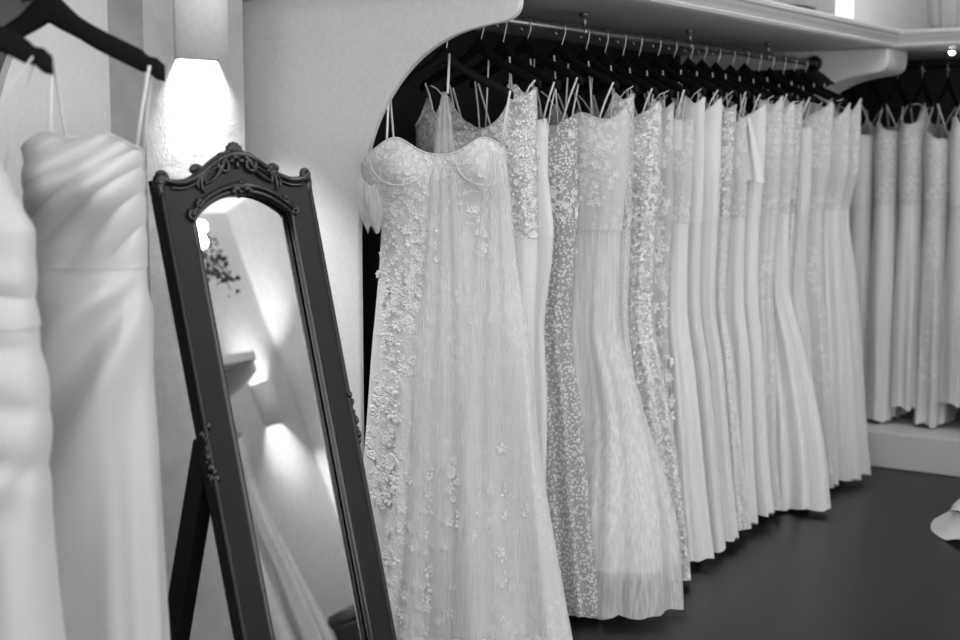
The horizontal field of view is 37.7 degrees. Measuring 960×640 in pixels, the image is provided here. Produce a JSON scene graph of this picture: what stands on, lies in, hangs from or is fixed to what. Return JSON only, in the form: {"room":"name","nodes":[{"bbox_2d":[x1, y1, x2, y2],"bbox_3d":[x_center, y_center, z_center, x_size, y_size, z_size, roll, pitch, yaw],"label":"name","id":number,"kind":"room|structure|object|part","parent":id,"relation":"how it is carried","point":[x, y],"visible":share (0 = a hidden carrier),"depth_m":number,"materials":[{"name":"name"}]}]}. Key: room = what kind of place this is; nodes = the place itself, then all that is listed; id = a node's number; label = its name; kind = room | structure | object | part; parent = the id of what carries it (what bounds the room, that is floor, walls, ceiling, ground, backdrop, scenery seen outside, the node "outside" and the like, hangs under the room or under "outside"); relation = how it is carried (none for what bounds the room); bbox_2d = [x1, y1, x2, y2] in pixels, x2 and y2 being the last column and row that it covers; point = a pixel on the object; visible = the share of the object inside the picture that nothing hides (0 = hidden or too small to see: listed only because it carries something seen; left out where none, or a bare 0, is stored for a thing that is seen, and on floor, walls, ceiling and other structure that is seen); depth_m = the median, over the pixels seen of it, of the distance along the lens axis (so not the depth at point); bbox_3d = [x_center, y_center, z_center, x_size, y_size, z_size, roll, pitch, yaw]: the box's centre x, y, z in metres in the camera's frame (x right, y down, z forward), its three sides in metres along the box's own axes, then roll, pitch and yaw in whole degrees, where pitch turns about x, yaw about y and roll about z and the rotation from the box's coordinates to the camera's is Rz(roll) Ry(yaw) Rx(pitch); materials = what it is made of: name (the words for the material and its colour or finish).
{"room":"clothing store","nodes":[
{"label":"clothing store","id":0,"kind":"room"},
{"bbox_2d":[0,0,679,71],"bbox_3d":[-1.255,-0.563,3.822,0.200,3.200,10.000,5,8,34],"label":"wall","id":1,"kind":"structure","parent":0,"point":[9,9],"depth_m":3.66,"materials":[{"name":"grey paint"}]},
{"bbox_2d":[0,0,110,208],"bbox_3d":[-1.014,0.029,4.046,0.030,1.970,0.880,5,8,34],"label":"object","id":2,"kind":"structure","parent":1,"relation":"attached to","point":[82,70],"depth_m":3.77,"materials":[{"name":"paint"}]},
{"bbox_2d":[107,0,244,639],"bbox_3d":[-0.877,-0.591,4.050,0.170,3.200,0.388,5,8,34],"label":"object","id":3,"kind":"structure","parent":1,"relation":"attached to","point":[198,109],"depth_m":3.98,"materials":[{"name":"paint"}]},
{"bbox_2d":[173,0,228,61],"bbox_3d":[-0.766,-0.886,3.946,0.088,0.308,0.176,5,8,34],"label":"wall lamp","id":4,"kind":"object","parent":1,"relation":"attached to","point":[200,26],"visible":1,"depth_m":3.90,"materials":[{"name":"white ceramic"}]},
{"bbox_3d":[-1.229,-0.738,2.811,0.942,0.025,1.800,5,8,34],"label":"rail","id":5,"kind":"object","parent":1,"relation":"attached to","visible":0},
{"bbox_2d":[0,26,52,74],"bbox_3d":[-0.935,-0.557,2.354,0.444,0.292,0.016,1,7,6],"label":"hanger","id":6,"kind":"object","parent":5,"relation":"hanging from","point":[12,44],"visible":1,"depth_m":2.34,"materials":[{"name":"black paint"}]},
{"bbox_2d":[0,56,65,639],"bbox_3d":[-0.933,0.357,2.469,0.485,1.620,0.227,1,7,6],"label":"dress","id":7,"kind":"object","parent":6,"relation":"hanging from","point":[30,597],"visible":1,"depth_m":2.39,"materials":[{"name":"white fabric"}]},
{"bbox_3d":[-0.943,-0.238,2.380,0.314,0.165,0.154,1,7,6],"label":"neckline trim","id":8,"kind":"part","parent":7,"relation":"part of","materials":[{"name":"white fabric"}]},
{"bbox_2d":[2,0,164,81],"bbox_3d":[-0.822,-0.598,2.673,0.444,0.286,0.016,0,7,4],"label":"hanger","id":9,"kind":"object","parent":5,"relation":"hanging from","point":[38,13],"visible":0.93,"depth_m":2.67,"materials":[{"name":"black paint"}]},
{"bbox_2d":[21,64,169,639],"bbox_3d":[-0.803,0.318,2.773,0.401,1.626,0.235,0,7,4],"label":"dress","id":10,"kind":"object","parent":9,"relation":"hanging from","point":[84,198],"visible":0.88,"depth_m":2.68,"materials":[{"name":"white fabric"}]},
{"bbox_3d":[-0.761,-0.320,2.702,0.241,0.083,0.150,0,7,4],"label":"neckline trim","id":11,"kind":"part","parent":10,"relation":"part of","materials":[{"name":"white fabric"}]},
{"bbox_2d":[569,466,959,639],"bbox_3d":[0.969,1.270,2.411,5.700,0.100,10.200,5,8,34],"label":"floor","id":12,"kind":"structure","parent":0,"point":[871,565],"depth_m":4.96,"materials":[{"name":"grey wood"}]},
{"bbox_2d":[148,142,396,639],"bbox_3d":[-0.478,0.351,3.270,0.481,1.522,0.525,5,8,34],"label":"mirror","id":13,"kind":"object","parent":12,"relation":"on","point":[276,465],"visible":1,"depth_m":3.22,"materials":[{"name":"black wood"}]},
{"bbox_3d":[-0.686,0.685,3.194,0.265,0.872,0.047,5,8,34],"label":"easel leg","id":14,"kind":"part","parent":13,"relation":"part of","materials":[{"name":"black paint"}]},
{"bbox_2d":[197,195,367,639],"bbox_3d":[-0.442,0.353,3.241,0.295,1.284,0.326,5,8,34],"label":"mirror glass","id":15,"kind":"object","parent":13,"relation":"attached to","point":[258,298],"depth_m":3.25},
{"bbox_3d":[-0.433,0.352,3.235,0.312,1.301,0.343,5,8,34],"label":"moulding","id":16,"kind":"part","parent":13,"relation":"part of","materials":[{"name":"black wood"}]},
{"bbox_2d":[242,0,959,476],"bbox_3d":[1.402,-0.165,5.405,2.502,2.028,4.098,5,8,34],"label":"wardrobe","id":17,"kind":"object","parent":12,"relation":"on","point":[322,77],"depth_m":4.74,"materials":[{"name":"white paint"}]},
{"bbox_3d":[-0.322,0.023,4.160,1.050,1.955,0.022,5,8,34],"label":"panel","id":18,"kind":"part","parent":17,"relation":"part of","materials":[{"name":"white paint"}]},
{"bbox_2d":[399,41,513,99],"bbox_3d":[-0.103,-0.772,4.049,0.400,0.272,0.016,0,7,4],"label":"hanger","id":19,"kind":"object","parent":17,"relation":"hanging from","point":[441,57],"visible":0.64,"depth_m":4.05,"materials":[{"name":"black paint"}]},
{"bbox_2d":[357,53,572,639],"bbox_3d":[-0.078,0.106,4.143,0.710,1.756,0.245,0,7,4],"label":"gown","id":20,"kind":"object","parent":19,"relation":"hanging from","point":[452,460],"visible":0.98,"depth_m":4.10,"materials":[{"name":"fabric"}]},
{"bbox_3d":[-0.133,-0.469,4.085,0.428,0.127,0.169,0,7,4],"label":"neckline trim","id":21,"kind":"part","parent":20,"relation":"part of","materials":[{"name":"fabric"}]},
{"bbox_2d":[420,27,541,90],"bbox_3d":[-0.002,-0.808,4.205,0.410,0.237,0.016,4,8,28],"label":"hanger","id":22,"kind":"object","parent":17,"relation":"hanging from","point":[479,46],"visible":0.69,"depth_m":4.19,"materials":[{"name":"black paint"}]},
{"bbox_2d":[415,57,540,388],"bbox_3d":[-0.027,0.086,4.324,0.461,1.759,0.127,4,8,29],"label":"gown","id":23,"kind":"object","parent":22,"relation":"hanging from","point":[443,131],"visible":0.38,"depth_m":4.17,"materials":[{"name":"fabric"}]},
{"bbox_3d":[-0.016,-0.634,4.229,0.415,0.142,0.102,4,8,28],"label":"neckline trim","id":24,"kind":"part","parent":23,"relation":"part of","materials":[{"name":"fabric"}]},
{"bbox_2d":[444,22,560,92],"bbox_3d":[0.065,-0.820,4.303,0.410,0.238,0.016,4,8,31],"label":"hanger","id":25,"kind":"object","parent":17,"relation":"hanging from","point":[501,49],"visible":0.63,"depth_m":4.29,"materials":[{"name":"black paint"}]},
{"bbox_2d":[449,59,555,485],"bbox_3d":[0.029,0.072,4.434,0.467,1.757,0.123,4,8,31],"label":"gown","id":26,"kind":"object","parent":25,"relation":"hanging from","point":[546,229],"visible":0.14,"depth_m":4.29,"materials":[{"name":"white fabric"}]},
{"bbox_3d":[0.040,-0.579,4.346,0.387,0.090,0.092,4,8,31],"label":"neckline trim","id":27,"kind":"part","parent":26,"relation":"part of","materials":[{"name":"white fabric"}]},
{"bbox_3d":[0.114,-0.164,5.706,0.028,1.955,3.048,5,8,34],"label":"panel","id":28,"kind":"part","parent":17,"relation":"part of","materials":[{"name":"black paint"}]},
{"bbox_2d":[470,16,583,88],"bbox_3d":[0.143,-0.843,4.418,0.410,0.219,0.016,4,8,32],"label":"hanger","id":29,"kind":"object","parent":17,"relation":"hanging from","point":[525,46],"visible":0.81,"depth_m":4.40,"materials":[{"name":"black paint"}]},
{"bbox_2d":[474,55,601,617],"bbox_3d":[0.153,0.056,4.520,0.546,1.783,0.141,4,8,29],"label":"gown","id":30,"kind":"object","parent":29,"relation":"hanging from","point":[567,487],"visible":0.41,"depth_m":4.44,"materials":[{"name":"white fabric"}]},
{"bbox_3d":[0.127,-0.606,4.456,0.418,0.088,0.108,4,8,32],"label":"neckline trim","id":31,"kind":"part","parent":30,"relation":"part of","materials":[{"name":"white fabric"}]},
{"bbox_2d":[503,22,618,89],"bbox_3d":[0.261,-0.861,4.591,0.410,0.225,0.016,3,8,25],"label":"hanger","id":32,"kind":"object","parent":17,"relation":"hanging from","point":[559,51],"visible":0.71,"depth_m":4.57,"materials":[{"name":"black paint"}]},
{"bbox_2d":[507,61,683,619],"bbox_3d":[0.339,0.044,4.624,0.720,1.773,0.407,7,10,44],"label":"gown","id":33,"kind":"object","parent":32,"relation":"hanging from","point":[634,525],"visible":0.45,"depth_m":4.53,"materials":[{"name":"white fabric"}]},
{"bbox_3d":[0.278,-0.646,4.608,0.447,0.102,0.156,3,8,25],"label":"neckline trim","id":34,"kind":"part","parent":33,"relation":"part of","materials":[{"name":"fabric"}]},
{"bbox_2d":[535,25,638,93],"bbox_3d":[0.350,-0.874,4.723,0.410,0.232,0.016,5,8,34],"label":"hanger","id":35,"kind":"object","parent":17,"relation":"hanging from","point":[584,56],"visible":0.63,"depth_m":4.70,"materials":[{"name":"black paint"}]},
{"bbox_2d":[537,65,648,581],"bbox_3d":[0.364,0.015,4.822,0.531,1.748,0.141,4,8,31],"label":"gown","id":36,"kind":"object","parent":35,"relation":"hanging from","point":[619,103],"visible":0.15,"depth_m":4.69,"materials":[{"name":"fabric"}]},
{"bbox_3d":[0.330,-0.692,4.755,0.428,0.150,0.111,5,8,34],"label":"neckline trim","id":37,"kind":"part","parent":36,"relation":"part of","materials":[{"name":"fabric"}]},
{"bbox_2d":[550,28,657,97],"bbox_3d":[0.423,-0.885,4.830,0.410,0.234,0.016,4,8,31],"label":"hanger","id":38,"kind":"object","parent":17,"relation":"hanging from","point":[603,58],"visible":0.73,"depth_m":4.81,"materials":[{"name":"black paint"}]},
{"bbox_2d":[555,68,690,580],"bbox_3d":[0.469,0.015,4.919,0.631,1.766,0.179,4,8,29],"label":"gown","id":39,"kind":"object","parent":38,"relation":"hanging from","point":[647,151],"visible":0.23,"depth_m":4.82,"materials":[{"name":"fabric"}]},
{"bbox_3d":[0.427,-0.700,4.849,0.437,0.110,0.116,4,8,31],"label":"neckline trim","id":40,"kind":"part","parent":39,"relation":"part of","materials":[{"name":"fabric"}]},
{"bbox_2d":[570,31,673,99],"bbox_3d":[0.496,-0.897,4.937,0.410,0.237,0.016,5,8,34],"label":"hanger","id":41,"kind":"object","parent":17,"relation":"hanging from","point":[621,61],"visible":0.72,"depth_m":4.92,"materials":[{"name":"black paint"}]},
{"bbox_2d":[574,71,676,435],"bbox_3d":[0.492,-0.006,5.047,0.511,1.750,0.135,5,9,36],"label":"gown","id":42,"kind":"object","parent":41,"relation":"hanging from","point":[664,239],"visible":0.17,"depth_m":4.90,"materials":[{"name":"fabric"}]},
{"bbox_3d":[0.493,-0.709,4.958,0.421,0.135,0.103,5,8,34],"label":"neckline trim","id":43,"kind":"part","parent":42,"relation":"part of","materials":[{"name":"fabric"}]},
{"bbox_2d":[585,33,689,98],"bbox_3d":[0.563,-0.912,5.035,0.410,0.231,0.016,4,8,32],"label":"hanger","id":44,"kind":"object","parent":17,"relation":"hanging from","point":[637,61],"visible":0.8,"depth_m":5.01,"materials":[{"name":"black paint"}]},
{"bbox_2d":[592,71,713,561],"bbox_3d":[0.598,-0.012,5.121,0.578,1.767,0.169,4,8,32],"label":"gown","id":45,"kind":"object","parent":44,"relation":"hanging from","point":[686,425],"visible":0.2,"depth_m":5.03,"materials":[{"name":"fabric"}]},
{"bbox_3d":[0.570,-0.683,5.058,0.438,0.088,0.108,4,8,32],"label":"neckline trim","id":46,"kind":"part","parent":45,"relation":"part of","materials":[{"name":"fabric"}]},
{"bbox_2d":[607,36,706,97],"bbox_3d":[0.647,-0.931,5.158,0.410,0.222,0.016,5,9,36],"label":"hanger","id":47,"kind":"object","parent":17,"relation":"hanging from","point":[656,61],"visible":0.69,"depth_m":5.13,"materials":[{"name":"black paint"}]},
{"bbox_2d":[611,70,725,552],"bbox_3d":[0.673,-0.036,5.253,0.591,1.770,0.165,5,9,36],"label":"gown","id":48,"kind":"object","parent":47,"relation":"hanging from","point":[696,110],"visible":0.23,"depth_m":5.14,"materials":[{"name":"white fabric"}]},
{"bbox_3d":[0.634,-0.749,5.186,0.431,0.140,0.111,5,9,36],"label":"neckline trim","id":49,"kind":"part","parent":48,"relation":"part of","materials":[{"name":"white fabric"}]},
{"bbox_3d":[0.692,-1.042,5.212,0.072,0.098,3.036,5,8,34],"label":"hanging rail","id":50,"kind":"part","parent":17,"relation":"part of","materials":[{"name":"grey metal"}]},
{"bbox_2d":[622,38,722,98],"bbox_3d":[0.720,-0.945,5.265,0.410,0.221,0.016,4,8,32],"label":"hanger","id":51,"kind":"object","parent":17,"relation":"hanging from","point":[671,62],"visible":0.63,"depth_m":5.23,"materials":[{"name":"black paint"}]},
{"bbox_2d":[626,71,738,541],"bbox_3d":[0.745,-0.051,5.358,0.544,1.768,0.149,4,8,32],"label":"gown","id":52,"kind":"object","parent":51,"relation":"hanging from","point":[713,114],"visible":0.2,"depth_m":5.26,"materials":[{"name":"white fabric"}]},
{"bbox_3d":[0.712,-0.775,5.290,0.428,0.113,0.105,4,8,32],"label":"neckline trim","id":53,"kind":"part","parent":52,"relation":"part of","materials":[{"name":"white fabric"}]},
{"bbox_2d":[640,40,737,99],"bbox_3d":[0.798,-0.959,5.381,0.410,0.220,0.016,5,8,34],"label":"hanger","id":54,"kind":"object","parent":17,"relation":"hanging from","point":[688,64],"visible":0.59,"depth_m":5.35,"materials":[{"name":"black paint"}]},
{"bbox_2d":[644,73,750,529],"bbox_3d":[0.819,-0.070,5.474,0.565,1.759,0.146,5,9,36],"label":"gown","id":55,"kind":"object","parent":54,"relation":"hanging from","point":[728,136],"visible":0.2,"depth_m":5.38,"materials":[{"name":"fabric"}]},
{"bbox_3d":[0.785,-0.779,5.407,0.433,0.137,0.111,5,8,34],"label":"neckline trim","id":56,"kind":"part","parent":55,"relation":"part of","materials":[{"name":"fabric"}]},
{"bbox_2d":[654,42,750,99],"bbox_3d":[0.865,-0.971,5.479,0.410,0.220,0.016,5,8,34],"label":"hanger","id":57,"kind":"object","parent":17,"relation":"hanging from","point":[701,64],"visible":0.54,"depth_m":5.45,"materials":[{"name":"black paint"}]},
{"bbox_2d":[658,74,757,524],"bbox_3d":[0.873,-0.078,5.589,0.548,1.771,0.160,5,8,34],"label":"gown","id":58,"kind":"object","parent":57,"relation":"hanging from","point":[735,285],"visible":0.12,"depth_m":5.47,"materials":[{"name":"fabric"}]},
{"bbox_2d":[667,44,764,101],"bbox_3d":[0.938,-0.982,5.587,0.410,0.224,0.016,4,8,31],"label":"hanger","id":59,"kind":"object","parent":17,"relation":"hanging from","point":[715,67],"visible":0.61,"depth_m":5.56,"materials":[{"name":"black paint"}]},
{"bbox_2d":[671,77,774,516],"bbox_3d":[0.945,-0.055,5.679,0.529,1.684,0.180,4,8,31],"label":"gown","id":60,"kind":"object","parent":59,"relation":"hanging from","point":[756,120],"visible":0.25,"depth_m":5.58,"materials":[{"name":"white fabric"}]},
{"bbox_3d":[0.933,-0.808,5.609,0.443,0.103,0.105,4,8,31],"label":"neckline trim","id":61,"kind":"part","parent":60,"relation":"part of","materials":[{"name":"white fabric"}]},
{"bbox_2d":[686,47,777,101],"bbox_3d":[1.016,-0.994,5.702,0.410,0.227,0.016,5,8,34],"label":"hanger","id":62,"kind":"object","parent":17,"relation":"hanging from","point":[730,69],"visible":0.6,"depth_m":5.67,"materials":[{"name":"black paint"}]},
{"bbox_2d":[705,79,783,510],"bbox_3d":[1.031,-0.100,5.802,0.518,1.765,0.150,5,8,34],"label":"gown","id":63,"kind":"object","parent":62,"relation":"hanging from","point":[770,195],"visible":0.19,"depth_m":5.67,"materials":[{"name":"fabric"}]},
{"bbox_3d":[1.027,-0.835,5.710,0.427,0.144,0.110,5,8,34],"label":"neckline trim","id":64,"kind":"part","parent":63,"relation":"part of","materials":[{"name":"fabric"}]},
{"bbox_2d":[697,49,791,99],"bbox_3d":[1.094,-1.014,5.816,0.410,0.215,0.016,4,8,32],"label":"hanger","id":65,"kind":"object","parent":17,"relation":"hanging from","point":[744,69],"visible":0.7,"depth_m":5.78,"materials":[{"name":"black paint"}]},
{"bbox_2d":[701,77,830,510],"bbox_3d":[1.165,-0.111,5.881,0.667,1.787,0.182,5,8,33],"label":"gown","id":66,"kind":"object","parent":65,"relation":"hanging from","point":[801,450],"visible":0.22,"depth_m":5.79,"materials":[{"name":"fabric"}]},
{"bbox_2d":[711,50,801,105],"bbox_3d":[1.167,-1.016,5.925,0.410,0.238,0.016,5,8,34],"label":"hanger","id":67,"kind":"object","parent":17,"relation":"hanging from","point":[756,72],"visible":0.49,"depth_m":5.91,"materials":[{"name":"black paint"}]},
{"bbox_3d":[0.995,-1.099,4.999,0.069,0.075,3.160,5,8,34],"label":"shelf moulding","id":68,"kind":"part","parent":17,"relation":"part of","materials":[{"name":"white paint"}]},
{"bbox_2d":[725,52,814,104],"bbox_3d":[1.245,-1.039,6.039,0.410,0.220,0.016,5,9,36],"label":"hanger","id":69,"kind":"object","parent":17,"relation":"hanging from","point":[769,73],"visible":0.7,"depth_m":6.01,"materials":[{"name":"black paint"}]},
{"bbox_2d":[729,81,813,375],"bbox_3d":[1.244,-0.141,6.145,0.539,1.779,0.168,6,9,41],"label":"gown","id":70,"kind":"object","parent":69,"relation":"hanging from","point":[805,180],"visible":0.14,"depth_m":6.01,"materials":[{"name":"white fabric"}]},
{"bbox_2d":[736,84,803,305],"bbox_3d":[1.192,-0.118,6.016,0.545,1.758,0.142,5,8,34],"label":"gown","id":71,"kind":"object","parent":17,"relation":"hanging from","point":[799,107],"visible":0.11,"depth_m":5.86,"materials":[{"name":"fabric"}]},
{"bbox_3d":[1.161,-0.861,5.944,0.428,0.140,0.110,5,8,34],"label":"neckline trim","id":72,"kind":"part","parent":71,"relation":"part of","materials":[{"name":"fabric"}]},
{"bbox_2d":[736,54,826,109],"bbox_3d":[1.318,-1.043,6.147,0.410,0.236,0.016,4,8,32],"label":"hanger","id":73,"kind":"object","parent":17,"relation":"hanging from","point":[781,75],"visible":0.52,"depth_m":6.13,"materials":[{"name":"black paint"}]},
{"bbox_2d":[742,86,838,487],"bbox_3d":[1.343,-0.145,6.239,0.552,1.761,0.154,4,8,32],"label":"gown","id":74,"kind":"object","parent":73,"relation":"hanging from","point":[821,121],"visible":0.21,"depth_m":6.13,"materials":[{"name":"fabric"}]},
{"bbox_3d":[1.326,-0.900,6.158,0.458,0.112,0.104,4,8,32],"label":"neckline trim","id":75,"kind":"part","parent":74,"relation":"part of","materials":[{"name":"fabric"}]},
{"bbox_2d":[748,56,836,105],"bbox_3d":[1.391,-1.066,6.253,0.410,0.218,0.016,5,8,34],"label":"hanger","id":76,"kind":"object","parent":17,"relation":"hanging from","point":[793,76],"visible":0.71,"depth_m":6.22,"materials":[{"name":"black paint"}]},
{"bbox_2d":[753,83,860,480],"bbox_3d":[1.436,-0.170,6.331,0.624,1.772,0.164,5,8,34],"label":"gown","id":77,"kind":"object","parent":76,"relation":"hanging from","point":[843,399],"visible":0.27,"depth_m":6.22,"materials":[{"name":"fabric"}]},
{"bbox_3d":[1.417,-0.901,6.251,0.470,0.126,0.110,5,8,34],"label":"neckline trim","id":78,"kind":"part","parent":77,"relation":"part of","materials":[{"name":"fabric"}]},
{"bbox_2d":[789,4,815,9],"bbox_3d":[1.593,-1.514,7.240,0.264,0.220,0.264,5,8,34],"label":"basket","id":79,"kind":"object","parent":17,"relation":"on","point":[798,5],"visible":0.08,"depth_m":7.13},
{"bbox_2d":[765,57,846,104],"bbox_3d":[1.463,-1.080,6.360,0.410,0.216,0.016,5,8,34],"label":"hanger","id":80,"kind":"object","parent":17,"relation":"hanging from","point":[803,74],"visible":0.52,"depth_m":6.33,"materials":[{"name":"black paint"}]},
{"bbox_2d":[769,84,870,475],"bbox_3d":[1.504,-0.182,6.440,0.636,1.778,0.162,5,8,34],"label":"gown","id":81,"kind":"object","parent":80,"relation":"hanging from","point":[855,114],"visible":0.16,"depth_m":6.31,"materials":[{"name":"fabric"}]},
{"bbox_3d":[1.483,-0.935,6.360,0.495,0.128,0.118,5,8,34],"label":"neckline trim","id":82,"kind":"part","parent":81,"relation":"part of","materials":[{"name":"fabric"}]},
{"bbox_2d":[835,0,853,18],"bbox_3d":[1.879,-1.709,7.228,0.120,0.610,0.120,5,8,34],"label":"lamp","id":83,"kind":"object","parent":17,"relation":"on","point":[844,8],"visible":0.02,"depth_m":7.20,"materials":[{"name":"white ceramic"}]},
{"bbox_2d":[835,86,863,111],"bbox_3d":[1.830,-1.146,6.953,0.016,0.226,0.410,5,8,34],"label":"hanger","id":84,"kind":"object","parent":17,"relation":"hanging from","point":[851,89],"visible":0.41,"depth_m":6.96,"materials":[{"name":"black paint"}]},
{"bbox_2d":[837,105,868,216],"bbox_3d":[1.826,-0.296,7.053,0.163,1.546,0.428,5,8,34],"label":"gown","id":85,"kind":"object","parent":84,"relation":"hanging from","point":[864,131],"visible":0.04,"depth_m":7.00,"materials":[{"name":"white fabric"}]},
{"bbox_2d":[861,79,886,111],"bbox_3d":[1.929,-1.138,6.886,0.016,0.226,0.410,5,8,34],"label":"hanger","id":86,"kind":"object","parent":17,"relation":"hanging from","point":[873,86],"visible":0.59,"depth_m":6.87,"materials":[{"name":"black paint"}]},
{"bbox_2d":[850,105,888,381],"bbox_3d":[1.926,-0.315,6.981,0.172,1.492,0.434,5,8,34],"label":"gown","id":87,"kind":"object","parent":86,"relation":"hanging from","point":[862,204],"visible":0.25,"depth_m":6.81,"materials":[{"name":"white fabric"}]},
{"bbox_3d":[1.923,-0.943,6.901,0.135,0.080,0.422,5,8,34],"label":"neckline trim","id":88,"kind":"part","parent":87,"relation":"part of","materials":[{"name":"white fabric"}]},
{"bbox_2d":[883,75,910,111],"bbox_3d":[2.029,-1.130,6.820,0.016,0.226,0.410,5,8,34],"label":"hanger","id":89,"kind":"object","parent":17,"relation":"hanging from","point":[897,86],"visible":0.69,"depth_m":6.80,"materials":[{"name":"black paint"}]},
{"bbox_2d":[865,104,912,422],"bbox_3d":[2.026,-0.282,6.917,0.172,1.542,0.430,5,8,34],"label":"gown","id":90,"kind":"object","parent":89,"relation":"hanging from","point":[880,306],"visible":0.59,"depth_m":6.77,"materials":[{"name":"fabric"}]},
{"bbox_3d":[2.027,-0.938,6.840,0.132,0.046,0.422,5,8,34],"label":"neckline trim","id":91,"kind":"part","parent":90,"relation":"part of","materials":[{"name":"fabric"}]},
{"bbox_3d":[2.734,-0.402,6.943,1.990,1.783,0.027,5,8,34],"label":"panel","id":92,"kind":"part","parent":17,"relation":"part of","materials":[{"name":"black paint"}]},
{"bbox_2d":[890,102,939,410],"bbox_3d":[2.129,-0.311,6.849,0.162,1.475,0.438,5,8,34],"label":"gown","id":93,"kind":"object","parent":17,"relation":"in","point":[911,136],"visible":0.68,"depth_m":6.70,"materials":[{"name":"fabric"}]},
{"bbox_3d":[2.122,-0.981,6.764,0.133,0.124,0.422,5,8,34],"label":"neckline trim","id":94,"kind":"part","parent":93,"relation":"part of","materials":[{"name":"fabric"}]},
{"bbox_2d":[908,63,934,110],"bbox_3d":[2.128,-1.122,6.753,0.016,0.226,0.410,5,8,34],"label":"hanger","id":95,"kind":"object","parent":17,"relation":"hanging from","point":[922,86],"visible":0.96,"depth_m":6.73,"materials":[{"name":"black paint"}]},
{"bbox_3d":[2.440,-1.207,5.892,1.458,0.075,0.069,5,8,34],"label":"shelf moulding","id":96,"kind":"part","parent":17,"relation":"part of","materials":[{"name":"white paint"}]},
{"bbox_3d":[2.507,-1.202,6.486,1.965,0.082,0.042,5,8,34],"label":"hanging rail","id":97,"kind":"part","parent":17,"relation":"part of","materials":[{"name":"metal"}]},
{"bbox_2d":[926,0,959,28],"bbox_3d":[2.278,-1.589,6.862,0.177,0.460,0.178,5,8,34],"label":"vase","id":98,"kind":"object","parent":17,"relation":"on","point":[940,13],"visible":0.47,"depth_m":6.81,"materials":[{"name":"ceramic"}]},
{"bbox_2d":[934,62,959,110],"bbox_3d":[2.228,-1.114,6.687,0.016,0.226,0.410,5,8,34],"label":"hanger","id":99,"kind":"object","parent":17,"relation":"hanging from","point":[947,86],"visible":0.99,"depth_m":6.67,"materials":[{"name":"black paint"}]},
{"bbox_2d":[914,103,959,428],"bbox_3d":[2.224,-0.266,6.784,0.172,1.542,0.435,5,8,34],"label":"gown","id":100,"kind":"object","parent":99,"relation":"hanging from","point":[928,410],"visible":0.74,"depth_m":6.64,"materials":[{"name":"fabric"}]},
{"bbox_3d":[2.221,-0.899,6.703,0.138,0.080,0.422,5,8,34],"label":"neckline trim","id":101,"kind":"part","parent":100,"relation":"part of","materials":[{"name":"fabric"}]},
{"bbox_2d":[948,49,955,54],"bbox_3d":[2.153,-1.222,6.409,0.036,0.027,0.036,5,8,34],"label":"spotlight","id":102,"kind":"object","parent":17,"relation":"attached to","point":[951,51],"visible":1,"depth_m":6.40,"materials":[{"name":"white ceramic"}]},
{"bbox_3d":[2.327,-1.106,6.620,0.016,0.226,0.410,5,8,34],"label":"hanger","id":103,"kind":"object","parent":17,"relation":"hanging from","visible":0},
{"bbox_2d":[939,104,959,407],"bbox_3d":[2.319,-0.313,6.713,0.166,1.432,0.428,5,9,37],"label":"gown","id":104,"kind":"object","parent":103,"relation":"hanging from","point":[949,385],"visible":1,"depth_m":6.58,"materials":[{"name":"white fabric"}]},
{"bbox_2d":[931,499,959,539],"bbox_3d":[2.286,0.155,5.303,0.929,1.418,1.000,-7,9,-43],"label":"gown","id":105,"kind":"object","parent":12,"relation":"on","point":[946,526],"visible":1,"depth_m":5.47,"materials":[{"name":"white fabric"}]},
{"bbox_2d":[771,0,929,113],"bbox_3d":[3.765,-0.867,6.328,5.700,3.200,0.200,5,8,34],"label":"wall","id":106,"kind":"structure","parent":0,"point":[898,14],"depth_m":7.25,"materials":[{"name":"paint"}]}
]}

